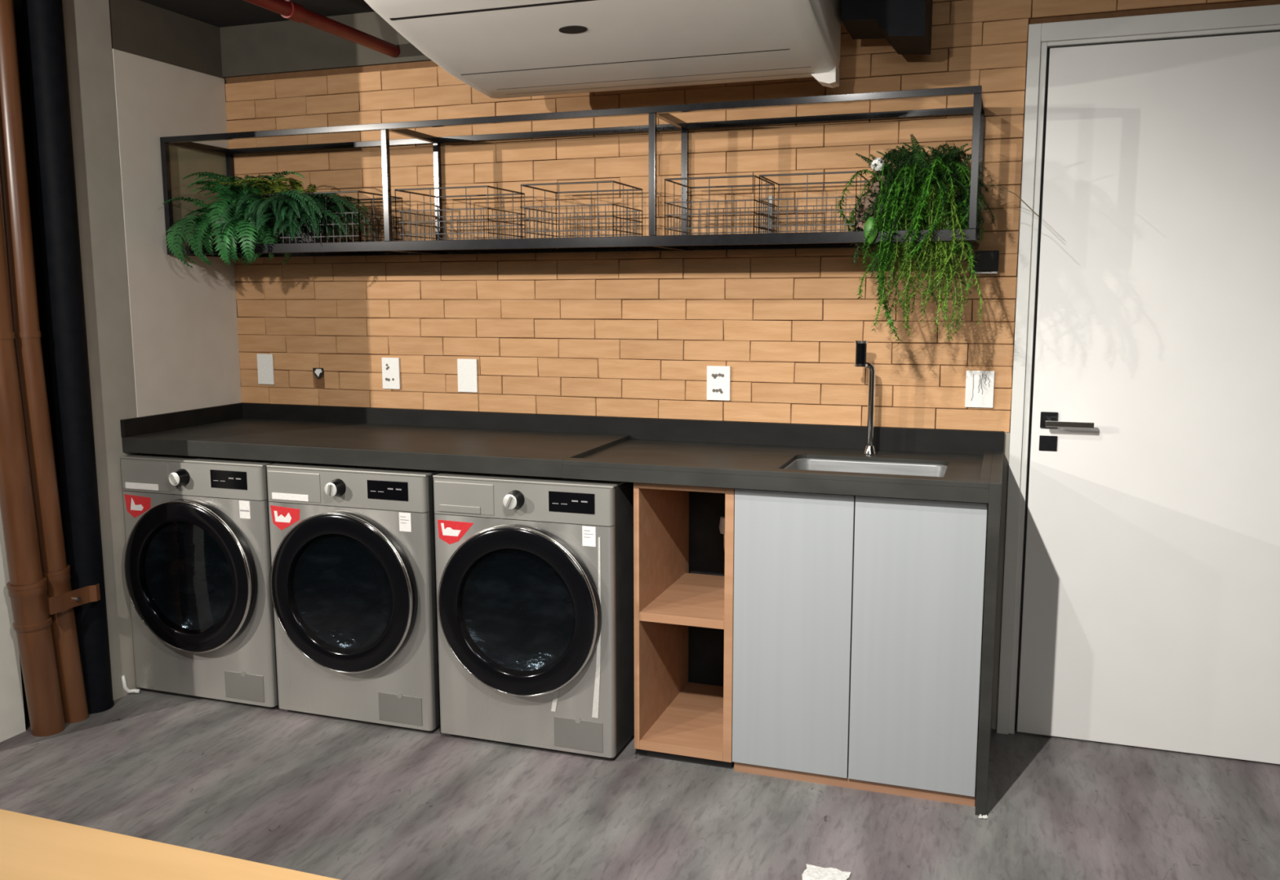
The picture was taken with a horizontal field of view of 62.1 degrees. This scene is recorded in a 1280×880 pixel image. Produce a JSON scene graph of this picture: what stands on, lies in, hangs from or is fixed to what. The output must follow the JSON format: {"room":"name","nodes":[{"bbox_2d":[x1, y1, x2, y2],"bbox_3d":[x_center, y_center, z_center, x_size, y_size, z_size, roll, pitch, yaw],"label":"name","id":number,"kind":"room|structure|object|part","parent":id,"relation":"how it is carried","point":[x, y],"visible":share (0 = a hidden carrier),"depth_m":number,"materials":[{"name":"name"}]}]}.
{"room":"laundry","nodes":[
{"label":"laundry","id":0,"kind":"room"},
{"bbox_2d":[0,510,26,742],"bbox_3d":[-2.185,-0.241,3.228,0.278,2.430,0.265,3,8,19],"label":"wall","id":1,"kind":"structure","parent":0,"point":[12,722],"depth_m":3.40,"materials":[{"name":"white paint"}]},
{"bbox_2d":[13,0,62,700],"bbox_3d":[-2.119,-0.280,3.507,0.220,2.430,0.360,3,8,19],"label":"wall","id":2,"kind":"structure","parent":0,"point":[17,3],"depth_m":3.55,"materials":[{"name":"paint"}]},
{"bbox_2d":[62,0,241,700],"bbox_3d":[-1.786,-0.339,3.932,0.126,2.430,0.759,3,8,19],"label":"wall","id":3,"kind":"structure","parent":0,"point":[162,335],"depth_m":3.75,"materials":[{"name":"grey paint"}]},
{"bbox_3d":[-1.700,-0.732,3.946,0.006,1.275,0.545,3,8,19],"label":"plaster panel","id":4,"kind":"part","parent":3,"relation":"part of","materials":[{"name":"white paint"}]},
{"bbox_2d":[138,0,374,27],"bbox_3d":[-1.476,-1.204,0.856,8.800,0.120,6.340,3,8,19],"label":"ceiling","id":5,"kind":"structure","parent":0,"point":[219,13],"depth_m":3.84,"materials":[{"name":"black paint"}]},
{"bbox_2d":[243,0,399,57],"bbox_3d":[-1.413,-1.262,2.351,0.054,0.172,3.194,3,8,19],"label":"pipe","id":6,"kind":"object","parent":5,"relation":"hanging from","point":[287,9],"visible":1,"depth_m":3.44,"materials":[{"name":"metal"}]},
{"bbox_2d":[364,0,840,98],"bbox_3d":[-0.085,-1.206,2.860,1.126,0.426,0.825,3,8,19],"label":"air conditioner","id":7,"kind":"object","parent":5,"relation":"hanging from","point":[500,49],"visible":1,"depth_m":2.86,"materials":[{"name":"plastic"}]},
{"bbox_2d":[0,688,1279,879],"bbox_3d":[-1.470,1.323,1.203,8.800,0.120,6.340,3,8,19],"label":"floor","id":8,"kind":"structure","parent":0,"point":[340,798],"depth_m":2.95,"materials":[{"name":"concrete"}]},
{"bbox_2d":[0,0,88,723],"bbox_3d":[-1.914,-0.211,3.384,0.092,2.333,0.150,3,8,19],"label":"vertical pipe","id":9,"kind":"object","parent":8,"relation":"on","point":[13,166],"visible":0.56,"depth_m":3.33,"materials":[{"name":"orange metal"}]},
{"bbox_2d":[0,179,100,736],"bbox_3d":[-1.909,-0.204,3.331,0.155,2.333,0.283,3,8,19],"label":"vertical pipe","id":10,"kind":"object","parent":8,"relation":"on","point":[27,588],"depth_m":3.33,"materials":[{"name":"orange metal"}]},
{"bbox_3d":[-1.843,0.516,3.459,0.026,0.055,0.184,4,9,26],"label":"pipe bracket","id":11,"kind":"part","parent":10,"relation":"part of","materials":[{"name":"brown metal"}]},
{"bbox_2d":[21,0,114,714],"bbox_3d":[-1.885,-0.279,3.504,0.117,2.430,0.117,3,8,19],"label":"vertical pipe","id":12,"kind":"object","parent":8,"relation":"on","point":[42,20],"visible":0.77,"depth_m":3.45,"materials":[{"name":"black metal"}]},
{"bbox_2d":[121,675,140,693],"bbox_3d":[-1.814,0.869,3.783,0.060,0.073,0.024,-3,9,-23],"label":"hose","id":13,"kind":"object","parent":8,"relation":"on","point":[124,683],"visible":1,"depth_m":3.78,"materials":[{"name":"white plastic"}]},
{"bbox_2d":[0,808,339,879],"bbox_3d":[-0.404,0.921,0.915,1.152,0.750,0.705,3,8,19],"label":"table","id":14,"kind":"object","parent":8,"relation":"on","point":[32,847],"visible":1,"depth_m":1.26,"materials":[{"name":"brown wood"}]},
{"bbox_2d":[120,453,283,707],"bbox_3d":[-1.446,0.460,3.908,0.600,0.853,0.639,3,8,19],"label":"washing machine","id":15,"kind":"object","parent":8,"relation":"on","point":[197,562],"visible":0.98,"depth_m":3.61,"materials":[{"name":"metal"}]},
{"bbox_3d":[-1.725,0.161,3.677,0.142,0.022,0.004,3,8,19],"label":"drawer handle","id":16,"kind":"part","parent":15,"relation":"part of","materials":[{"name":"white plastic"}]},
{"bbox_3d":[-1.710,0.126,3.672,0.203,0.096,0.008,3,8,19],"label":"detergent drawer","id":17,"kind":"part","parent":15,"relation":"part of","materials":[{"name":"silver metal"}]},
{"bbox_3d":[-1.570,0.132,3.577,0.045,0.045,0.002,3,8,19],"label":"knob","id":18,"kind":"part","parent":15,"relation":"part of","materials":[{"name":"silver metal"}]},
{"bbox_3d":[-1.562,0.129,3.598,0.058,0.058,0.042,3,8,19],"label":"program knob","id":19,"kind":"part","parent":15,"relation":"part of","materials":[{"name":"black plastic"}]},
{"bbox_3d":[-1.550,0.469,3.608,0.392,0.392,0.008,3,8,19],"label":"door glass","id":20,"kind":"part","parent":15,"relation":"part of","materials":[{"name":"black glass"}]},
{"bbox_3d":[-1.545,0.467,3.623,0.519,0.519,0.030,3,8,19],"label":"door","id":21,"kind":"part","parent":15,"relation":"part of","materials":[{"name":"black glass"}]},
{"bbox_3d":[-1.546,0.468,3.618,0.533,0.533,0.010,3,8,19],"label":"chrome trim","id":22,"kind":"part","parent":15,"relation":"part of","materials":[{"name":"silver metal"}]},
{"bbox_3d":[-1.530,0.132,3.622,0.597,0.111,0.025,3,8,19],"label":"control panel","id":23,"kind":"part","parent":15,"relation":"part of","materials":[{"name":"silver metal"}]},
{"bbox_3d":[-1.437,0.036,3.880,0.600,0.006,0.576,3,8,19],"label":"lid","id":24,"kind":"part","parent":15,"relation":"part of","materials":[{"name":"silver metal"}]},
{"bbox_3d":[-1.433,0.450,3.943,0.600,0.830,0.562,3,8,19],"label":"casing","id":25,"kind":"part","parent":15,"relation":"part of","materials":[{"name":"grey metal"}]},
{"bbox_2d":[266,462,445,730],"bbox_3d":[-0.866,0.486,3.708,0.600,0.853,0.639,3,8,19],"label":"washing machine","id":26,"kind":"object","parent":8,"relation":"on","point":[353,582],"visible":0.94,"depth_m":3.42,"materials":[{"name":"metal"}]},
{"bbox_3d":[-1.145,0.187,3.477,0.142,0.022,0.004,3,8,19],"label":"drawer handle","id":27,"kind":"part","parent":26,"relation":"part of","materials":[{"name":"white plastic"}]},
{"bbox_3d":[-1.130,0.152,3.472,0.203,0.096,0.008,3,8,19],"label":"detergent drawer","id":28,"kind":"part","parent":26,"relation":"part of","materials":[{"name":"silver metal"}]},
{"bbox_3d":[-0.984,0.158,3.375,0.045,0.045,0.002,3,8,19],"label":"knob","id":29,"kind":"part","parent":26,"relation":"part of","materials":[{"name":"silver metal"}]},
{"bbox_3d":[-0.977,0.155,3.396,0.058,0.058,0.042,3,8,19],"label":"program knob","id":30,"kind":"part","parent":26,"relation":"part of","materials":[{"name":"black plastic"}]},
{"bbox_3d":[-0.970,0.495,3.409,0.392,0.392,0.008,3,8,19],"label":"door glass","id":31,"kind":"part","parent":26,"relation":"part of","materials":[{"name":"black glass"}]},
{"bbox_3d":[-0.965,0.493,3.423,0.519,0.519,0.030,3,8,19],"label":"door","id":32,"kind":"part","parent":26,"relation":"part of","materials":[{"name":"black glass"}]},
{"bbox_3d":[-0.967,0.494,3.418,0.533,0.533,0.010,3,8,19],"label":"chrome trim","id":33,"kind":"part","parent":26,"relation":"part of","materials":[{"name":"silver metal"}]},
{"bbox_3d":[-0.950,0.158,3.422,0.597,0.111,0.025,3,8,19],"label":"control panel","id":34,"kind":"part","parent":26,"relation":"part of","materials":[{"name":"silver metal"}]},
{"bbox_3d":[-0.857,0.062,3.680,0.600,0.006,0.576,3,8,19],"label":"lid","id":35,"kind":"part","parent":26,"relation":"part of","materials":[{"name":"silver metal"}]},
{"bbox_3d":[-0.854,0.476,3.744,0.600,0.830,0.562,3,8,19],"label":"casing","id":36,"kind":"part","parent":26,"relation":"part of","materials":[{"name":"grey metal"}]},
{"bbox_2d":[432,471,634,757],"bbox_3d":[-0.277,0.512,3.505,0.600,0.853,0.639,3,8,19],"label":"washing machine","id":37,"kind":"object","parent":8,"relation":"on","point":[522,617],"visible":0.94,"depth_m":3.22,"materials":[{"name":"metal"}]},
{"bbox_3d":[-0.555,0.213,3.274,0.142,0.022,0.004,3,8,19],"label":"drawer handle","id":38,"kind":"part","parent":37,"relation":"part of","materials":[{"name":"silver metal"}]},
{"bbox_3d":[-0.540,0.178,3.269,0.203,0.096,0.008,3,8,19],"label":"detergent drawer","id":39,"kind":"part","parent":37,"relation":"part of","materials":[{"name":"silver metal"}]},
{"bbox_3d":[-0.389,0.185,3.171,0.045,0.045,0.002,3,8,19],"label":"knob","id":40,"kind":"part","parent":37,"relation":"part of","materials":[{"name":"silver metal"}]},
{"bbox_3d":[-0.380,0.522,3.206,0.392,0.392,0.008,3,8,19],"label":"door glass","id":41,"kind":"part","parent":37,"relation":"part of","materials":[{"name":"black glass"}]},
{"bbox_3d":[-0.382,0.182,3.191,0.058,0.058,0.042,3,8,19],"label":"program knob","id":42,"kind":"part","parent":37,"relation":"part of","materials":[{"name":"black plastic"}]},
{"bbox_3d":[-0.375,0.520,3.220,0.519,0.519,0.030,3,8,19],"label":"door","id":43,"kind":"part","parent":37,"relation":"part of","materials":[{"name":"black glass"}]},
{"bbox_3d":[-0.377,0.521,3.215,0.533,0.533,0.010,3,8,19],"label":"chrome trim","id":44,"kind":"part","parent":37,"relation":"part of","materials":[{"name":"silver metal"}]},
{"bbox_3d":[-0.360,0.184,3.219,0.597,0.111,0.025,3,8,19],"label":"control panel","id":45,"kind":"part","parent":37,"relation":"part of","materials":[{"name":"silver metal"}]},
{"bbox_3d":[-0.267,0.089,3.477,0.600,0.006,0.576,3,8,19],"label":"lid","id":46,"kind":"part","parent":37,"relation":"part of","materials":[{"name":"silver metal"}]},
{"bbox_2d":[551,537,600,718],"bbox_3d":[-0.195,0.561,3.198,0.166,0.560,0.002,3,8,19],"label":"protective film","id":47,"kind":"object","parent":37,"relation":"on","point":[596,695],"visible":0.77,"depth_m":3.20,"materials":[{"name":"plastic"}]},
{"bbox_3d":[-0.264,0.503,3.541,0.600,0.830,0.562,3,8,19],"label":"casing","id":48,"kind":"part","parent":37,"relation":"part of","materials":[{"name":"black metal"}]},
{"bbox_2d":[120,402,1004,815],"bbox_3d":[-0.333,0.437,3.586,2.914,0.981,0.626,3,8,19],"label":"countertop","id":49,"kind":"structure","parent":8,"relation":"on","point":[741,455],"depth_m":3.44,"materials":[{"name":"grey stone"}]},
{"bbox_2d":[853,340,876,455],"bbox_3d":[0.706,-0.131,3.328,0.082,0.361,0.046,-2,8,-15],"label":"faucet","id":50,"kind":"object","parent":49,"relation":"on","point":[860,345],"visible":1,"depth_m":3.32,"materials":[{"name":"silver metal"}]},
{"bbox_3d":[0.717,-0.099,3.334,0.039,0.296,0.021,-2,8,-14],"label":"stem","id":51,"kind":"part","parent":50,"relation":"part of","materials":[{"name":"silver metal"}]},
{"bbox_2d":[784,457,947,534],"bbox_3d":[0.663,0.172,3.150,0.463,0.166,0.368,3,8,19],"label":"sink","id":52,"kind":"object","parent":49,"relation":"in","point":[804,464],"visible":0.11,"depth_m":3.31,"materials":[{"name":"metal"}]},
{"bbox_3d":[1.030,0.528,3.123,0.030,0.920,0.622,3,8,19],"label":"waterfall panel","id":53,"kind":"part","parent":49,"relation":"part of","materials":[{"name":"grey stone"}]},
{"bbox_2d":[633,482,734,768],"bbox_3d":[0.212,0.522,3.397,0.306,0.862,0.523,3,8,19],"label":"base cabinet","id":54,"kind":"object","parent":8,"relation":"on","point":[676,718],"visible":0.52,"depth_m":3.29,"materials":[{"name":"beige laminate"}]},
{"bbox_3d":[0.075,0.501,3.442,0.017,0.832,0.523,3,8,19],"label":"panel","id":55,"kind":"part","parent":54,"relation":"part of","materials":[{"name":"beige laminate"}]},
{"bbox_3d":[0.344,0.513,3.350,0.026,0.832,0.523,3,8,19],"label":"panel","id":56,"kind":"part","parent":54,"relation":"part of","materials":[{"name":"beige laminate"}]},
{"bbox_2d":[801,863,850,879],"bbox_3d":[0.451,1.064,2.583,0.113,0.005,0.090,3,8,19],"label":"paper scrap","id":57,"kind":"object","parent":8,"relation":"on","point":[812,872],"visible":1,"depth_m":2.60,"materials":[{"name":"white paper"}]},
{"bbox_2d":[732,488,988,806],"bbox_3d":[0.689,0.541,3.248,0.690,0.862,0.555,3,8,19],"label":"base cabinet","id":58,"kind":"object","parent":8,"relation":"on","point":[908,726],"visible":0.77,"depth_m":2.98,"materials":[{"name":"grey laminate"}]},
{"bbox_3d":[0.435,0.553,3.052,0.338,0.824,0.019,3,8,19],"label":"cabinet door","id":59,"kind":"part","parent":58,"relation":"part of","materials":[{"name":"grey laminate"}]},
{"bbox_3d":[0.762,0.568,2.939,0.346,0.824,0.019,3,8,19],"label":"cabinet door","id":60,"kind":"part","parent":58,"relation":"part of","materials":[{"name":"grey laminate"}]},
{"bbox_2d":[978,813,987,818],"bbox_3d":[0.931,1.022,2.881,0.024,0.007,0.019,3,8,19],"label":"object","id":61,"kind":"object","parent":8,"relation":"on","point":[980,816],"visible":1,"depth_m":2.88,"materials":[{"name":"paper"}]},
{"bbox_2d":[225,0,1279,719],"bbox_3d":[0.998,-0.276,3.428,5.720,2.430,0.143,3,8,19],"label":"wall","id":62,"kind":"structure","parent":0,"point":[621,334],"depth_m":3.66,"materials":[{"name":"brick"}]},
{"bbox_2d":[257,353,274,384],"bbox_3d":[-1.487,-0.281,4.218,0.074,0.121,0.007,3,8,19],"label":"blank wall plate","id":63,"kind":"object","parent":62,"relation":"attached to","point":[264,362],"visible":1,"depth_m":4.21,"materials":[{"name":"white plastic"}]},
{"bbox_2d":[312,368,324,378],"bbox_3d":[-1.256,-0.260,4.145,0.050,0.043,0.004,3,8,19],"label":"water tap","id":64,"kind":"object","parent":62,"relation":"attached to","point":[317,372],"visible":1,"depth_m":4.14,"materials":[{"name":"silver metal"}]},
{"bbox_2d":[219,11,431,77],"bbox_3d":[-0.593,-1.451,3.756,2.160,0.184,0.018,3,8,19],"label":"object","id":65,"kind":"structure","parent":62,"relation":"attached to","point":[287,46],"depth_m":3.98,"materials":[{"name":"grey paint"}]},
{"bbox_2d":[382,357,400,389],"bbox_3d":[-0.945,-0.253,4.032,0.075,0.119,0.008,3,8,19],"label":"wall outlet","id":66,"kind":"object","parent":62,"relation":"attached to","point":[390,366],"visible":1,"depth_m":4.03,"materials":[{"name":"white plastic"}]},
{"bbox_2d":[457,358,477,392],"bbox_3d":[-0.638,-0.238,3.927,0.080,0.123,0.007,3,8,19],"label":"blank wall plate","id":67,"kind":"object","parent":62,"relation":"attached to","point":[467,369],"visible":1,"depth_m":3.92,"materials":[{"name":"white plastic"}]},
{"bbox_2d":[160,85,985,257],"bbox_3d":[-0.336,-0.843,3.548,2.809,0.416,0.359,3,8,19],"label":"wall shelf","id":68,"kind":"object","parent":62,"relation":"attached to","point":[652,242],"visible":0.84,"depth_m":3.44,"materials":[{"name":"metal"}]},
{"bbox_3d":[-1.709,-0.887,3.842,0.020,0.363,0.020,3,8,19],"label":"post","id":69,"kind":"part","parent":68,"relation":"part of","materials":[{"name":"metal"}]},
{"bbox_3d":[-1.654,-1.099,3.975,0.020,0.020,0.318,3,8,19],"label":"cross rail","id":70,"kind":"part","parent":68,"relation":"part of","materials":[{"name":"metal"}]},
{"bbox_3d":[-1.653,-0.702,4.029,0.020,0.010,0.318,3,8,19],"label":"cross rail","id":71,"kind":"part","parent":68,"relation":"part of","materials":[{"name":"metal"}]},
{"bbox_3d":[-1.597,-0.925,4.160,0.020,0.375,0.020,3,8,19],"label":"post","id":72,"kind":"part","parent":68,"relation":"part of","materials":[{"name":"metal"}]},
{"bbox_2d":[162,170,304,267],"bbox_3d":[-1.453,-0.785,3.795,0.418,0.339,0.440,-8,11,-44],"label":"potted fern","id":73,"kind":"object","parent":68,"relation":"on","point":[231,193],"visible":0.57,"depth_m":3.71,"materials":[{"name":"green plant"}]},
{"bbox_2d":[229,233,280,244],"bbox_3d":[-1.437,-0.757,3.933,0.170,0.110,0.150,3,8,19],"label":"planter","id":74,"kind":"object","parent":73,"relation":"on","point":[278,242],"depth_m":3.93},
{"bbox_2d":[204,177,373,243],"bbox_3d":[-1.241,-0.799,3.742,0.618,0.244,0.429,0,8,2],"label":"potted fern","id":75,"kind":"object","parent":68,"relation":"on","point":[282,206],"visible":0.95,"depth_m":3.67,"materials":[{"name":"green plant"}]},
{"bbox_2d":[280,222,336,243],"bbox_3d":[-1.203,-0.742,3.859,0.140,0.100,0.140,3,8,19],"label":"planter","id":76,"kind":"object","parent":75,"relation":"on","point":[304,233],"depth_m":3.80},
{"bbox_3d":[-1.221,-0.691,3.879,0.913,0.006,0.318,3,8,19],"label":"floor glass","id":77,"kind":"part","parent":68,"relation":"part of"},
{"bbox_2d":[262,191,403,243],"bbox_3d":[-1.097,-0.781,3.812,0.394,0.186,0.281,3,8,19],"label":"wire basket","id":78,"kind":"object","parent":68,"relation":"on","point":[337,192],"visible":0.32,"depth_m":3.70,"materials":[{"name":"black metal"}]},
{"bbox_3d":[-0.845,-0.848,3.545,0.020,0.363,0.020,3,8,19],"label":"post","id":79,"kind":"part","parent":68,"relation":"part of","materials":[{"name":"metal"}]},
{"bbox_3d":[-0.790,-1.060,3.677,0.020,0.020,0.318,3,8,19],"label":"cross rail","id":80,"kind":"part","parent":68,"relation":"part of","materials":[{"name":"metal"}]},
{"bbox_3d":[-0.789,-0.663,3.732,0.020,0.010,0.318,3,8,19],"label":"cross rail","id":81,"kind":"part","parent":68,"relation":"part of","materials":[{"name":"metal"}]},
{"bbox_3d":[-0.734,-0.886,3.863,0.020,0.375,0.020,3,8,19],"label":"post","id":82,"kind":"part","parent":68,"relation":"part of","materials":[{"name":"metal"}]},
{"bbox_2d":[394,185,525,240],"bbox_3d":[-0.612,-0.759,3.646,0.349,0.186,0.281,3,8,19],"label":"wire basket","id":83,"kind":"object","parent":68,"relation":"on","point":[517,214],"visible":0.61,"depth_m":3.60,"materials":[{"name":"black metal"}]},
{"bbox_3d":[-0.347,-0.651,3.579,0.935,0.006,0.318,3,8,19],"label":"floor glass","id":84,"kind":"part","parent":68,"relation":"part of","materials":[{"name":"black glass"}]},
{"bbox_3d":[-0.392,-1.018,3.362,2.809,0.020,0.020,3,8,19],"label":"rail","id":85,"kind":"part","parent":68,"relation":"part of","materials":[{"name":"metal"}]},
{"bbox_3d":[-0.391,-0.631,3.416,2.809,0.032,0.020,3,8,19],"label":"rail","id":86,"kind":"part","parent":68,"relation":"part of","materials":[{"name":"metal"}]},
{"bbox_2d":[520,180,642,238],"bbox_3d":[-0.187,-0.740,3.499,0.319,0.186,0.281,3,8,19],"label":"wire basket","id":87,"kind":"object","parent":68,"relation":"on","point":[530,219],"visible":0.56,"depth_m":3.44,"materials":[{"name":"black metal"}]},
{"bbox_3d":[-0.281,-1.062,3.680,2.809,0.020,0.020,3,8,19],"label":"rail","id":88,"kind":"part","parent":68,"relation":"part of","materials":[{"name":"metal"}]},
{"bbox_3d":[-0.280,-0.669,3.733,2.809,0.020,0.020,3,8,19],"label":"rail","id":89,"kind":"part","parent":68,"relation":"part of","materials":[{"name":"metal"}]},
{"bbox_3d":[0.039,-0.808,3.240,0.020,0.363,0.020,3,8,19],"label":"post","id":90,"kind":"part","parent":68,"relation":"part of","materials":[{"name":"metal"}]},
{"bbox_3d":[0.095,-0.623,3.427,0.020,0.010,0.318,3,8,19],"label":"cross rail","id":91,"kind":"part","parent":68,"relation":"part of","materials":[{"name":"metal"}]},
{"bbox_3d":[0.094,-1.020,3.373,0.020,0.020,0.318,3,8,19],"label":"cross rail","id":92,"kind":"part","parent":68,"relation":"part of","materials":[{"name":"metal"}]},
{"bbox_3d":[0.150,-0.846,3.558,0.020,0.375,0.020,3,8,19],"label":"post","id":93,"kind":"part","parent":68,"relation":"part of","materials":[{"name":"metal"}]},
{"bbox_2d":[664,174,774,235],"bbox_3d":[0.254,-0.720,3.347,0.284,0.186,0.281,3,8,19],"label":"wire basket","id":94,"kind":"object","parent":68,"relation":"on","point":[669,180],"visible":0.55,"depth_m":3.27,"materials":[{"name":"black metal"}]},
{"bbox_3d":[0.422,-0.717,3.429,0.012,0.140,0.010,3,8,19],"label":"corner plate","id":95,"kind":"part","parent":94,"relation":"part of","materials":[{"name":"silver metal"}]},
{"bbox_2d":[758,170,869,233],"bbox_3d":[0.535,-0.707,3.250,0.289,0.186,0.281,3,8,19],"label":"wire basket","id":96,"kind":"object","parent":68,"relation":"on","point":[860,181],"visible":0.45,"depth_m":3.16,"materials":[{"name":"black metal"}]},
{"bbox_3d":[0.538,-0.611,3.273,0.938,0.006,0.318,3,8,19],"label":"floor glass","id":97,"kind":"part","parent":68,"relation":"part of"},
{"bbox_2d":[851,174,888,231],"bbox_3d":[0.683,-0.681,3.124,0.117,0.197,0.128,2,8,12],"label":"dried flowers","id":98,"kind":"object","parent":68,"relation":"on","point":[865,202],"visible":0.48,"depth_m":3.10,"materials":[{"name":"white plant"}]},
{"bbox_2d":[835,133,1039,343],"bbox_3d":[0.847,-0.573,3.086,0.431,0.586,0.541,-7,10,-40],"label":"trailing plant","id":99,"kind":"object","parent":68,"relation":"hanging from","point":[922,193],"visible":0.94,"depth_m":3.01,"materials":[{"name":"green plant"}]},
{"bbox_2d":[871,157,884,190],"bbox_3d":[0.690,-0.753,3.079,0.040,0.126,0.076,3,8,19],"label":"flower","id":100,"kind":"object","parent":99,"relation":"attached to","point":[875,162],"visible":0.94,"depth_m":3.05,"materials":[{"name":"plant"}]},
{"bbox_3d":[0.834,-0.664,3.145,0.220,0.130,0.200,3,8,19],"label":"planter","id":101,"kind":"part","parent":99,"relation":"part of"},
{"bbox_3d":[0.982,-0.583,3.122,0.020,0.010,0.318,3,8,19],"label":"cross rail","id":102,"kind":"part","parent":68,"relation":"part of","materials":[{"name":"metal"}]},
{"bbox_3d":[0.926,-0.768,2.935,0.020,0.363,0.020,3,8,19],"label":"post","id":103,"kind":"part","parent":68,"relation":"part of","materials":[{"name":"metal"}]},
{"bbox_3d":[1.037,-0.806,3.253,0.020,0.375,0.020,3,8,19],"label":"post","id":104,"kind":"part","parent":68,"relation":"part of","materials":[{"name":"metal"}]},
{"bbox_3d":[0.981,-0.980,3.067,0.020,0.020,0.318,3,8,19],"label":"cross rail","id":105,"kind":"part","parent":68,"relation":"part of","materials":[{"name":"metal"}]},
{"bbox_2d":[241,402,1004,455],"bbox_3d":[-0.226,-0.050,3.803,2.894,0.076,0.022,3,8,19],"label":"backsplash","id":106,"kind":"structure","parent":62,"relation":"attached to","point":[964,442],"depth_m":3.67,"materials":[{"name":"grey stone"}]},
{"bbox_2d":[706,365,730,400],"bbox_3d":[0.267,-0.193,3.615,0.082,0.117,0.008,3,8,19],"label":"wall outlet","id":107,"kind":"object","parent":62,"relation":"attached to","point":[718,377],"visible":1,"depth_m":3.61,"materials":[{"name":"white plastic"}]},
{"bbox_2d":[719,513,724,570],"bbox_3d":[0.296,0.347,3.651,0.040,0.198,0.073,3,8,19],"label":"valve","id":108,"kind":"object","parent":62,"relation":"attached to","point":[722,525],"visible":0.43,"depth_m":3.62,"materials":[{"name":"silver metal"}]},
{"bbox_2d":[688,491,854,696],"bbox_3d":[-0.238,0.435,3.896,2.900,0.900,0.010,3,8,19],"label":"panel","id":109,"kind":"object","parent":62,"relation":"attached to","point":[705,645],"depth_m":3.73,"materials":[{"name":"black"}]},
{"bbox_2d":[840,0,932,54],"bbox_3d":[0.732,-1.290,3.092,0.228,0.323,0.396,3,8,19],"label":"duct","id":110,"kind":"object","parent":62,"relation":"attached to","point":[905,24],"visible":1,"depth_m":2.93,"materials":[{"name":"black metal"}]},
{"bbox_2d":[964,370,994,408],"bbox_3d":[1.068,-0.160,3.339,0.085,0.116,0.009,3,8,19],"label":"blank wall plate","id":111,"kind":"object","parent":62,"relation":"attached to","point":[980,384],"visible":1,"depth_m":3.34,"materials":[{"name":"white plastic"}]},
{"bbox_2d":[973,250,999,274],"bbox_3d":[1.066,-0.547,3.273,0.074,0.070,0.033,3,8,19],"label":"junction box","id":112,"kind":"object","parent":62,"relation":"attached to","point":[988,260],"visible":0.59,"depth_m":3.26,"materials":[{"name":"black plastic"}]},
{"bbox_2d":[991,432,1009,728],"bbox_3d":[1.157,0.460,3.409,0.017,0.976,0.012,3,8,19],"label":"trim","id":113,"kind":"structure","parent":62,"relation":"attached to","point":[1006,435],"depth_m":3.40,"materials":[{"name":"grey paint"}]},
{"bbox_2d":[996,4,1279,764],"bbox_3d":[1.616,-0.119,3.127,0.984,2.198,0.089,3,8,19],"label":"door","id":114,"kind":"structure","parent":62,"relation":"in","point":[1141,593],"depth_m":3.17,"materials":[{"name":"white paint"}]},
{"bbox_3d":[1.263,0.010,3.286,0.052,0.047,0.005,3,8,19],"label":"keyhole plate","id":115,"kind":"part","parent":114,"relation":"part of","materials":[{"name":"metal"}]},
{"bbox_3d":[1.261,-0.062,3.275,0.050,0.050,0.009,3,8,19],"label":"handle plate","id":116,"kind":"part","parent":114,"relation":"part of","materials":[{"name":"metal"}]},
{"bbox_3d":[1.298,-0.047,3.210,0.136,0.018,0.017,3,8,19],"label":"handle lever","id":117,"kind":"part","parent":114,"relation":"part of","materials":[{"name":"silver metal"}]}
]}

